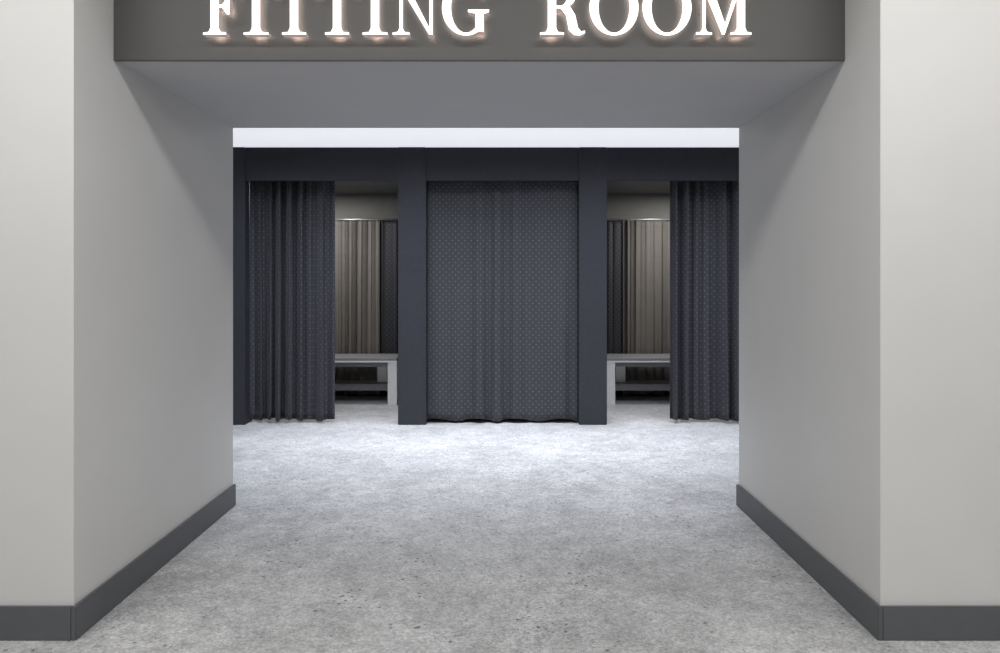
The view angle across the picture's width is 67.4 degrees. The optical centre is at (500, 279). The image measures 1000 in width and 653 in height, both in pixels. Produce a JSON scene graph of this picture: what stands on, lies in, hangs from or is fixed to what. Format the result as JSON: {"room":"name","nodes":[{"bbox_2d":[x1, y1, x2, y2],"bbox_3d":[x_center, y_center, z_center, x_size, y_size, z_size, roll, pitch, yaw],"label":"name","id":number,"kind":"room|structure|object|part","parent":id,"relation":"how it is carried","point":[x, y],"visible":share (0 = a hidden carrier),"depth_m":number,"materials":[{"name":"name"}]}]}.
{"room":"clothing store","nodes":[
{"label":"clothing store","id":0,"kind":"room"},
{"bbox_2d":[0,0,232,605],"bbox_3d":[-3.893,-0.225,4.068,4.213,3.450,1.863,0,0,0],"label":"wall","id":1,"kind":"structure","parent":0,"point":[116,189],"depth_m":3.31,"materials":[{"name":"white paint"}]},
{"bbox_2d":[0,605,72,640],"bbox_3d":[-3.893,1.430,3.127,4.213,0.140,0.020,0,0,0],"label":"baseboard","id":2,"kind":"structure","parent":1,"relation":"attached to","point":[17,622],"depth_m":3.12,"materials":[{"name":"grey paint"}]},
{"bbox_2d":[71,484,235,640],"bbox_3d":[-1.777,1.430,4.058,0.020,0.140,1.883,0,0,0],"label":"baseboard","id":3,"kind":"structure","parent":1,"relation":"attached to","point":[87,612],"depth_m":3.71,"materials":[{"name":"grey paint"}]},
{"bbox_2d":[118,62,841,127],"bbox_3d":[-0.100,-1.482,4.238,3.373,0.937,1.525,0,0,0],"label":"ceiling","id":4,"kind":"structure","parent":0,"point":[236,94],"depth_m":4.01,"materials":[{"name":"paint"}]},
{"bbox_2d":[0,395,999,652],"bbox_3d":[0.000,1.550,3.000,12.000,0.100,14.000,0,0,0],"label":"floor","id":5,"kind":"structure","parent":0,"point":[359,530],"depth_m":4.17,"materials":[{"name":"concrete"}]},
{"bbox_2d":[335,354,397,404],"bbox_3d":[-1.875,1.220,9.290,1.258,0.560,0.590,0,0,0],"label":"bench","id":6,"kind":"object","parent":5,"relation":"on","point":[386,364],"visible":0.4,"depth_m":9.10,"materials":[{"name":"grey wood"}]},
{"bbox_2d":[335,380,387,390],"bbox_3d":[-1.875,1.320,9.390,1.030,0.080,0.340,0,0,0],"label":"shelf","id":7,"kind":"object","parent":6,"relation":"attached to","point":[340,385],"depth_m":9.22,"materials":[{"name":"grey wood"}]},
{"bbox_2d":[335,354,397,360],"bbox_3d":[-1.875,0.955,9.290,1.250,0.030,0.580,0,0,0],"label":"cushion","id":8,"kind":"object","parent":6,"relation":"on","point":[338,357],"depth_m":9.10,"materials":[{"name":"grey fabric"}]},
{"bbox_3d":[-1.490,1.160,9.430,0.120,0.240,0.060,0,0,0],"label":"shelf post","id":9,"kind":"part","parent":6,"relation":"part of","materials":[{"name":"grey wood"}]},
{"bbox_3d":[-1.305,1.245,9.030,0.110,0.510,0.060,0,0,0],"label":"leg","id":10,"kind":"part","parent":6,"relation":"part of","materials":[{"name":"grey wood"}]},
{"bbox_3d":[-1.305,1.245,9.530,0.110,0.510,0.060,0,0,0],"label":"leg","id":11,"kind":"part","parent":6,"relation":"part of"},
{"bbox_2d":[233,147,738,424],"bbox_3d":[0.000,0.062,8.775,7.198,2.876,2.030,0,0,0],"label":"partition","id":12,"kind":"object","parent":5,"relation":"on","point":[371,182],"visible":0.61,"depth_m":7.78,"materials":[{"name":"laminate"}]},
{"bbox_2d":[250,181,334,421],"bbox_3d":[-2.198,0.194,7.903,0.901,2.568,0.172,0,0,0],"label":"curtain","id":13,"kind":"object","parent":12,"relation":"hanging from","point":[292,223],"visible":0.95,"depth_m":7.89,"materials":[{"name":"fabric"}]},
{"bbox_2d":[335,218,397,219],"bbox_3d":[-1.835,-0.779,9.674,1.430,0.026,0.073,0,0,0],"label":"rail","id":14,"kind":"object","parent":12,"relation":"attached to","point":[335,218],"visible":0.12,"depth_m":9.64,"materials":[{"name":"metal"}]},
{"bbox_2d":[335,220,379,394],"bbox_3d":[-2.030,0.357,9.657,0.940,2.242,0.098,0,0,-1],"label":"curtain","id":15,"kind":"object","parent":14,"relation":"hanging from","point":[357,243],"visible":0.5,"depth_m":9.65,"materials":[{"name":"fabric"}]},
{"bbox_2d":[382,221,397,393],"bbox_3d":[-1.335,0.357,9.667,0.410,2.242,0.042,0,0,0],"label":"curtain","id":16,"kind":"object","parent":14,"relation":"hanging from","point":[389,228],"visible":0.45,"depth_m":9.67,"materials":[{"name":"fabric"}]},
{"bbox_2d":[233,128,738,146],"bbox_3d":[0.000,-1.577,7.880,7.198,0.443,0.040,0,0,0],"label":"wall","id":17,"kind":"structure","parent":12,"relation":"attached to","point":[242,137],"depth_m":7.86,"materials":[{"name":"white paint"}]},
{"bbox_2d":[427,181,577,421],"bbox_3d":[0.015,0.195,7.861,1.577,2.569,0.068,0,0,0],"label":"curtain","id":18,"kind":"object","parent":12,"relation":"hanging from","point":[502,256],"visible":0.95,"depth_m":7.87,"materials":[{"name":"fabric"}]},
{"bbox_2d":[607,218,669,219],"bbox_3d":[1.845,-0.779,9.674,1.430,0.026,0.073,0,0,0],"label":"rail","id":19,"kind":"object","parent":12,"relation":"attached to","point":[607,218],"visible":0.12,"depth_m":9.64,"materials":[{"name":"metal"}]},
{"bbox_2d":[607,221,620,394],"bbox_3d":[1.345,0.357,9.676,0.410,2.242,0.041,0,0,0],"label":"curtain","id":20,"kind":"object","parent":19,"relation":"hanging from","point":[613,227],"visible":0.34,"depth_m":9.66,"materials":[{"name":"fabric"}]},
{"bbox_2d":[623,220,669,394],"bbox_3d":[2.040,0.357,9.654,0.943,2.242,0.100,0,0,-1],"label":"curtain","id":21,"kind":"object","parent":19,"relation":"hanging from","point":[646,244],"visible":0.61,"depth_m":9.65,"materials":[{"name":"fabric"}]},
{"bbox_2d":[670,181,738,420],"bbox_3d":[2.227,0.194,7.882,0.899,2.568,0.139,0,0,2],"label":"curtain","id":22,"kind":"object","parent":12,"relation":"hanging from","point":[704,215],"visible":0.76,"depth_m":7.90,"materials":[{"name":"fabric"}]},
{"bbox_2d":[607,354,669,404],"bbox_3d":[1.885,1.220,9.290,1.258,0.560,0.590,0,0,0],"label":"bench","id":23,"kind":"object","parent":5,"relation":"on","point":[616,363],"visible":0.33,"depth_m":9.10,"materials":[{"name":"grey wood"}]},
{"bbox_3d":[1.315,1.245,9.030,0.110,0.510,0.060,0,0,0],"label":"leg","id":24,"kind":"part","parent":23,"relation":"part of","materials":[{"name":"grey wood"}]},
{"bbox_3d":[1.500,1.160,9.430,0.120,0.240,0.060,0,0,0],"label":"shelf post","id":25,"kind":"part","parent":23,"relation":"part of","materials":[{"name":"grey wood"}]},
{"bbox_2d":[607,354,669,360],"bbox_3d":[1.885,0.955,9.290,1.250,0.030,0.580,0,0,0],"label":"cushion","id":26,"kind":"object","parent":23,"relation":"on","point":[610,357],"depth_m":9.10,"materials":[{"name":"grey fabric"}]},
{"bbox_2d":[615,380,669,390],"bbox_3d":[1.885,1.320,9.390,1.030,0.080,0.340,0,0,0],"label":"shelf","id":27,"kind":"object","parent":23,"relation":"attached to","point":[620,385],"depth_m":9.22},
{"bbox_2d":[739,0,999,605],"bbox_3d":[3.793,-0.225,4.068,4.413,3.450,1.863,0,0,0],"label":"wall","id":28,"kind":"structure","parent":0,"point":[869,193],"depth_m":3.14,"materials":[{"name":"white paint"}]},
{"bbox_2d":[114,0,844,61],"bbox_3d":[-0.100,-1.480,3.434,3.371,0.938,0.082,0,0,0],"label":"room sign","id":29,"kind":"object","parent":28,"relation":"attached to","point":[144,30],"visible":1,"depth_m":3.46,"materials":[{"name":"paint"}]},
{"bbox_2d":[736,484,881,640],"bbox_3d":[1.577,1.430,4.058,0.020,0.140,1.883,0,0,0],"label":"baseboard","id":30,"kind":"structure","parent":28,"relation":"attached to","point":[861,606],"depth_m":3.72,"materials":[{"name":"grey paint"}]},
{"bbox_2d":[881,605,999,640],"bbox_3d":[3.793,1.430,3.127,4.413,0.140,0.020,0,0,0],"label":"baseboard","id":31,"kind":"structure","parent":28,"relation":"attached to","point":[899,622],"depth_m":3.12,"materials":[{"name":"grey paint"}]}
]}

